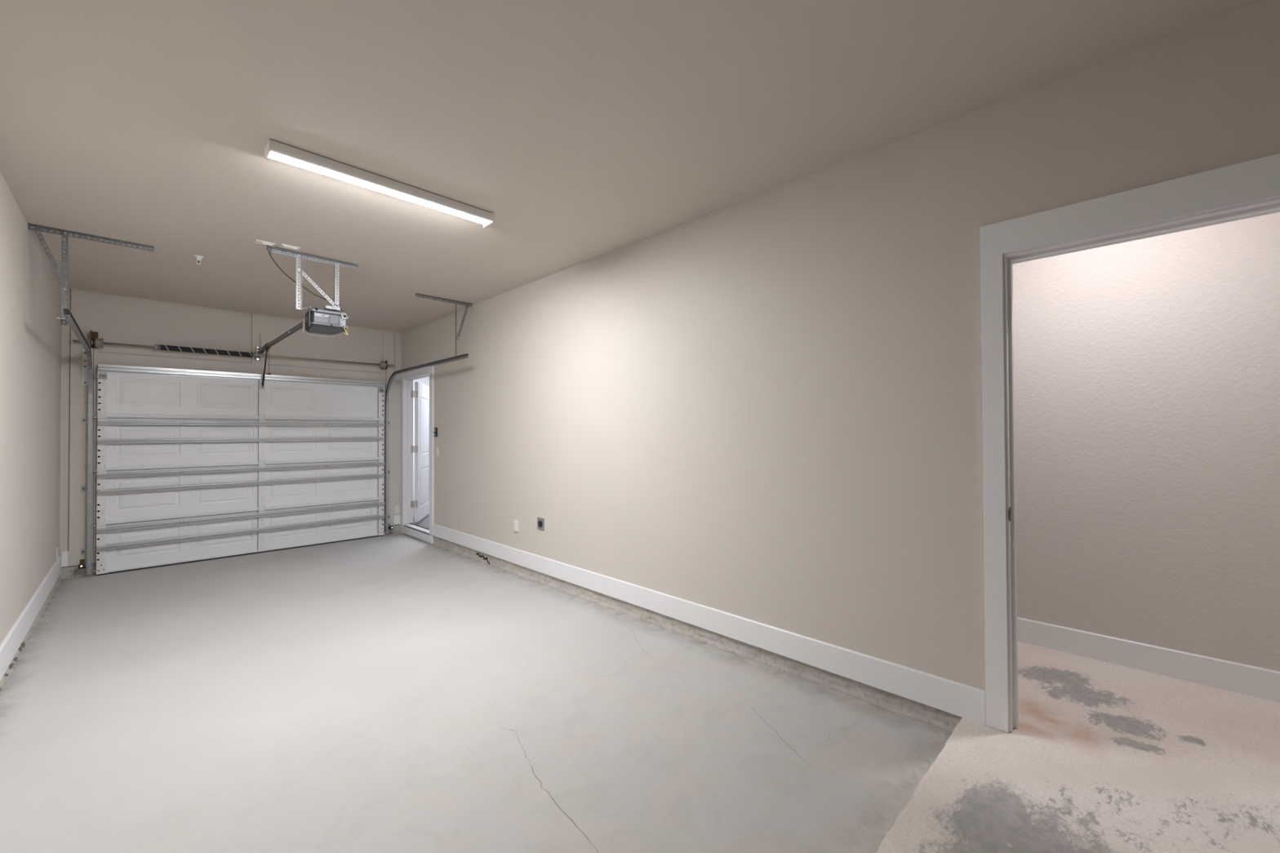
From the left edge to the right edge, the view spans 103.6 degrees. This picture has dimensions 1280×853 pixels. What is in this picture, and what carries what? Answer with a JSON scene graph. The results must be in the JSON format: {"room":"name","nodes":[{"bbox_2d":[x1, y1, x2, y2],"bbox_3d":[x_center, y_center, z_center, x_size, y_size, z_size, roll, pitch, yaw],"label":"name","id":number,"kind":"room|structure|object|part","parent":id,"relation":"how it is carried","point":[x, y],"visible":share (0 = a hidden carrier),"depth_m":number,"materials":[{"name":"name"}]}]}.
{"room":"garage","nodes":[
{"label":"garage","id":0,"kind":"room"},
{"bbox_2d":[0,171,61,644],"bbox_3d":[-2.136,-0.036,1.272,0.120,2.827,11.017,0,-1,-45],"label":"wall","id":1,"kind":"structure","parent":0,"point":[30,291],"depth_m":3.49,"materials":[{"name":"beige paint"}]},
{"bbox_2d":[0,555,61,680],"bbox_3d":[-2.029,1.314,1.251,0.015,0.170,10.666,0,-1,-45],"label":"baseboard","id":2,"kind":"structure","parent":1,"relation":"attached to","point":[10,646],"depth_m":3.47,"materials":[{"name":"white paint"}]},
{"bbox_2d":[56,546,57,559],"bbox_3d":[-5.630,1.221,4.862,0.009,0.116,0.072,0,-1,-45],"label":"wall socket","id":3,"kind":"object","parent":1,"relation":"attached to","point":[57,546],"visible":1,"depth_m":4.85,"materials":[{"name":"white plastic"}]},
{"bbox_2d":[59,288,401,579],"bbox_3d":[-4.750,0.096,6.230,3.413,2.957,0.200,0,-1,-45],"label":"wall","id":4,"kind":"structure","parent":0,"point":[122,319],"depth_m":5.81,"materials":[{"name":"paint"}]},
{"bbox_2d":[61,551,68,567],"bbox_3d":[-5.766,1.330,5.047,0.046,0.152,0.016,0,-1,-45],"label":"baseboard","id":5,"kind":"structure","parent":4,"relation":"attached to","point":[64,555],"depth_m":5.04,"materials":[{"name":"white paint"}]},
{"bbox_2d":[67,288,98,566],"bbox_3d":[-5.686,0.008,5.144,0.198,2.797,0.020,0,-1,-45],"label":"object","id":6,"kind":"structure","parent":4,"relation":"attached to","point":[84,304],"depth_m":5.12,"materials":[{"name":"paint"}]},
{"bbox_2d":[72,329,394,540],"bbox_3d":[-4.600,0.250,6.116,3.055,2.466,0.130,0,-1,-45],"label":"shaft","id":7,"kind":"object","parent":4,"relation":"attached to","point":[95,342],"visible":1,"depth_m":5.66,"materials":[{"name":"silver metal"}]},
{"bbox_3d":[-5.607,-0.894,5.150,0.047,0.170,0.122,0,-1,-27],"label":"bearing plate","id":8,"kind":"part","parent":7,"relation":"part of","materials":[{"name":"silver metal"}]},
{"bbox_3d":[-3.612,-0.873,7.138,0.122,0.112,0.047,-1,-1,27],"label":"bearing plate","id":9,"kind":"part","parent":7,"relation":"part of","materials":[{"name":"silver metal"}]},
{"bbox_2d":[91,364,386,575],"bbox_3d":[-4.608,0.445,6.142,2.859,2.184,0.122,0,-1,-45],"label":"garage door","id":10,"kind":"structure","parent":4,"relation":"in","point":[193,465],"depth_m":5.92,"materials":[{"name":"white metal"}]},
{"bbox_3d":[-4.618,0.194,6.166,2.762,0.550,0.066,0,-1,-45],"label":"panel","id":11,"kind":"part","parent":10,"relation":"part of","materials":[{"name":"white metal"}]},
{"bbox_3d":[-4.615,0.749,6.160,2.762,0.560,0.066,0,-1,-45],"label":"panel","id":12,"kind":"part","parent":10,"relation":"part of","materials":[{"name":"white metal"}]},
{"bbox_3d":[-4.613,1.277,6.154,2.762,0.497,0.066,0,-1,-45],"label":"panel","id":13,"kind":"part","parent":10,"relation":"part of","materials":[{"name":"white metal"}]},
{"bbox_3d":[-4.620,-0.343,6.172,2.762,0.523,0.066,0,-1,-45],"label":"panel","id":14,"kind":"part","parent":10,"relation":"part of","materials":[{"name":"white metal"}]},
{"bbox_2d":[97,351,382,382],"bbox_3d":[-4.640,-0.668,6.196,2.762,0.203,0.020,0,-1,-45],"label":"trim","id":15,"kind":"structure","parent":4,"relation":"attached to","point":[110,358],"depth_m":5.95,"materials":[{"name":"paint"}]},
{"bbox_2d":[251,312,266,364],"bbox_3d":[-4.671,-1.074,6.172,0.148,0.619,0.020,0,-1,-45],"label":"trim","id":16,"kind":"structure","parent":4,"relation":"attached to","point":[259,321],"depth_m":6.16,"materials":[{"name":"paint"}]},
{"bbox_2d":[382,329,394,525],"bbox_3d":[-3.604,0.023,7.216,0.152,2.797,0.021,0,-1,-45],"label":"trim","id":17,"kind":"structure","parent":4,"relation":"attached to","point":[388,335],"depth_m":7.23,"materials":[{"name":"paint"}]},
{"bbox_2d":[394,505,399,514],"bbox_3d":[-3.519,1.204,7.290,0.070,0.115,0.011,0,-1,-45],"label":"wall socket","id":18,"kind":"object","parent":4,"relation":"attached to","point":[396,508],"visible":1,"depth_m":7.29,"materials":[{"name":"white plastic"}]},
{"bbox_2d":[394,515,399,524],"bbox_3d":[-3.531,1.353,7.273,0.122,0.132,0.016,0,-1,-45],"label":"baseboard","id":19,"kind":"structure","parent":4,"relation":"attached to","point":[397,517],"depth_m":7.28,"materials":[{"name":"white paint"}]},
{"bbox_2d":[413,377,429,500],"bbox_3d":[-2.612,0.105,8.336,2.420,2.710,4.900,0,-1,-45],"label":"wall","id":20,"kind":"structure","parent":0,"point":[425,381],"depth_m":9.85,"materials":[{"name":"white paint"}]},
{"bbox_2d":[413,507,429,528],"bbox_3d":[-2.608,1.466,8.319,2.426,0.048,4.900,0,-1,-45],"label":"floor","id":21,"kind":"structure","parent":0,"point":[424,522],"depth_m":7.57,"materials":[{"name":"grey wood"}]},
{"bbox_2d":[0,533,951,852],"bbox_3d":[-2.202,1.484,3.732,3.473,0.036,7.405,0,-1,-45],"label":"floor","id":22,"kind":"structure","parent":0,"point":[397,692],"depth_m":2.42,"materials":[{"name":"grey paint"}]},
{"bbox_2d":[0,576,61,691],"bbox_3d":[-3.329,1.444,2.490,0.131,0.115,7.075,0,-1,-45],"label":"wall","id":23,"kind":"structure","parent":22,"relation":"on","point":[7,674],"depth_m":3.52,"materials":[{"name":"concrete"}]},
{"bbox_2d":[0,0,1258,332],"bbox_3d":[-0.491,-1.488,2.898,4.791,0.100,11.167,0,-1,-45],"label":"ceiling","id":24,"kind":"structure","parent":0,"point":[587,130],"depth_m":2.32,"materials":[{"name":"paint"}]},
{"bbox_2d":[27,222,154,574],"bbox_3d":[-4.677,0.044,4.359,0.632,2.895,2.517,0,-1,-45],"label":"door track","id":25,"kind":"object","parent":24,"relation":"hanging from","point":[87,376],"visible":1,"depth_m":3.92,"materials":[{"name":"metal"}]},
{"bbox_2d":[78,559,87,568],"bbox_3d":[-5.620,1.387,5.081,0.058,0.074,0.132,0,-1,-45],"label":"sensor","id":26,"kind":"object","parent":25,"relation":"attached to","point":[82,566],"visible":1,"depth_m":5.05,"materials":[{"name":"black plastic"}]},
{"bbox_2d":[193,254,204,264],"bbox_3d":[-3.655,-1.377,4.167,0.066,0.066,0.066,0,-1,-45],"label":"sprinkler head","id":27,"kind":"object","parent":24,"relation":"attached to","point":[198,258],"visible":1,"depth_m":4.16},
{"bbox_2d":[254,240,275,246],"bbox_3d":[-2.894,-1.409,3.883,0.119,0.016,0.075,0,-1,-45],"label":"socket","id":28,"kind":"object","parent":24,"relation":"attached to","point":[259,242],"visible":1,"depth_m":3.87,"materials":[{"name":"white plastic"}]},
{"bbox_2d":[280,244,299,250],"bbox_3d":[-2.759,-1.411,3.968,0.118,0.011,0.075,0,-1,-45],"label":"ceiling plate","id":29,"kind":"object","parent":24,"relation":"attached to","point":[284,246],"visible":1,"depth_m":3.96,"materials":[{"name":"white plastic"}]},
{"bbox_2d":[257,244,358,385],"bbox_3d":[-3.659,-0.950,5.128,0.654,0.876,2.885,0,-1,-45],"label":"garage door opener","id":30,"kind":"object","parent":24,"relation":"hanging from","point":[327,322],"visible":1,"depth_m":4.27,"materials":[{"name":"grey metal"}]},
{"bbox_3d":[-4.482,-0.700,6.012,0.017,0.403,0.327,0,-1,-44],"label":"door arm","id":31,"kind":"part","parent":30,"relation":"part of","materials":[{"name":"black plastic"}]},
{"bbox_3d":[-3.676,-0.965,5.243,2.497,0.077,0.034,-1,-1,43],"label":"rail","id":32,"kind":"part","parent":30,"relation":"part of","materials":[{"name":"black plastic"}]},
{"bbox_3d":[-2.741,-1.167,4.143,0.116,0.372,0.548,-1,-1,39],"label":"power cord","id":33,"kind":"part","parent":30,"relation":"part of","materials":[{"name":"black plastic"}]},
{"bbox_3d":[-2.562,-0.906,4.341,0.042,0.071,0.006,0,-1,-45],"label":"terminal panel","id":34,"kind":"part","parent":30,"relation":"part of","materials":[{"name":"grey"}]},
{"bbox_2d":[264,138,493,227],"bbox_3d":[-1.461,-1.402,2.985,1.222,0.062,0.130,0,-1,-45],"label":"strip light","id":35,"kind":"object","parent":24,"relation":"attached to","point":[274,149],"visible":1,"depth_m":2.85,"materials":[{"name":"white plastic"}]},
{"bbox_2d":[401,0,1279,733],"bbox_3d":[0.262,0.036,3.659,0.149,2.937,11.017,0,-1,-45],"label":"wall","id":36,"kind":"structure","parent":0,"point":[765,407],"depth_m":2.86,"materials":[{"name":"beige paint"}]},
{"bbox_2d":[400,365,434,544],"bbox_3d":[-3.217,0.377,7.319,0.491,2.357,1.899,0,-1,-25],"label":"door","id":37,"kind":"structure","parent":36,"relation":"in","point":[423,504],"depth_m":7.30,"materials":[{"name":"white paint"}]},
{"bbox_3d":[-3.039,1.420,6.959,0.106,0.032,0.920,0,-1,-45],"label":"sill","id":38,"kind":"part","parent":37,"relation":"part of","materials":[{"name":"white paint"}]},
{"bbox_2d":[384,293,471,533],"bbox_3d":[-2.825,0.057,6.202,0.630,2.895,2.517,0,-1,-45],"label":"door track","id":39,"kind":"object","parent":36,"relation":"attached to","point":[390,376],"visible":1,"depth_m":6.99,"materials":[{"name":"metal"}]},
{"bbox_2d":[387,523,393,529],"bbox_3d":[-3.551,1.419,7.141,0.058,0.074,0.132,0,-1,-45],"label":"sensor","id":40,"kind":"object","parent":39,"relation":"attached to","point":[390,527],"visible":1,"depth_m":7.11,"materials":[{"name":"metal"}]},
{"bbox_2d":[433,427,437,436],"bbox_3d":[-2.630,0.073,6.473,0.026,0.116,0.062,0,-1,-45],"label":"button","id":41,"kind":"object","parent":36,"relation":"attached to","point":[435,433],"visible":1,"depth_m":6.46,"materials":[{"name":"black plastic"}]},
{"bbox_2d":[435,447,439,456],"bbox_3d":[-2.595,0.322,6.445,0.013,0.112,0.070,0,-1,-45],"label":"light switch","id":42,"kind":"object","parent":36,"relation":"attached to","point":[437,448],"visible":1,"depth_m":6.43,"materials":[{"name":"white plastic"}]},
{"bbox_2d":[513,520,518,532],"bbox_3d":[-1.257,1.006,5.091,0.020,0.114,0.070,0,-1,-45],"label":"wall socket","id":43,"kind":"object","parent":36,"relation":"attached to","point":[515,522],"visible":1,"depth_m":5.08,"materials":[{"name":"white plastic"}]},
{"bbox_2d":[537,517,544,530],"bbox_3d":[-0.947,0.927,4.787,0.012,0.114,0.112,0,-1,-45],"label":"socket","id":44,"kind":"object","parent":36,"relation":"attached to","point":[540,522],"visible":1,"depth_m":4.78,"materials":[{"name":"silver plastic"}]},
{"bbox_2d":[537,520,542,527],"bbox_3d":[-0.949,0.927,4.785,0.008,0.062,0.062,0,-1,-45],"label":"receptacle","id":45,"kind":"object","parent":44,"relation":"attached to","point":[540,522],"depth_m":4.78,"materials":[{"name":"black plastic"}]},
{"bbox_2d":[432,524,985,724],"bbox_3d":[-0.561,1.302,4.395,0.015,0.149,6.006,0,-1,-45],"label":"baseboard","id":46,"kind":"structure","parent":36,"relation":"attached to","point":[953,697],"depth_m":3.02,"materials":[{"name":"white paint"}]},
{"bbox_2d":[978,153,1279,733],"bbox_3d":[1.993,0.213,1.935,0.160,2.248,1.113,0,-1,-45],"label":"door frame","id":47,"kind":"structure","parent":36,"relation":"in","point":[1250,188],"depth_m":2.21,"materials":[{"name":"white paint"}]},
{"bbox_3d":[1.631,0.387,2.221,0.038,0.060,0.004,0,-1,-45],"label":"strike plate","id":48,"kind":"part","parent":47,"relation":"part of","materials":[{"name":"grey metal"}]},
{"bbox_2d":[876,641,1279,852],"bbox_3d":[1.196,1.403,1.240,4.611,0.140,6.300,0,-1,-45],"label":"floor","id":49,"kind":"structure","parent":0,"point":[1101,757],"depth_m":1.95,"materials":[{"name":"concrete"}]},
{"bbox_2d":[1013,212,1279,671],"bbox_3d":[2.048,-0.051,2.817,1.193,2.797,5.300,0,-1,-45],"label":"wall","id":50,"kind":"structure","parent":0,"point":[1147,371],"depth_m":2.75,"materials":[{"name":"paint"}]},
{"bbox_2d":[1017,617,1279,702],"bbox_3d":[2.435,1.275,3.111,0.015,0.147,5.000,0,-1,-45],"label":"baseboard","id":51,"kind":"structure","parent":50,"relation":"attached to","point":[1241,678],"depth_m":2.73,"materials":[{"name":"white paint"}]}
]}

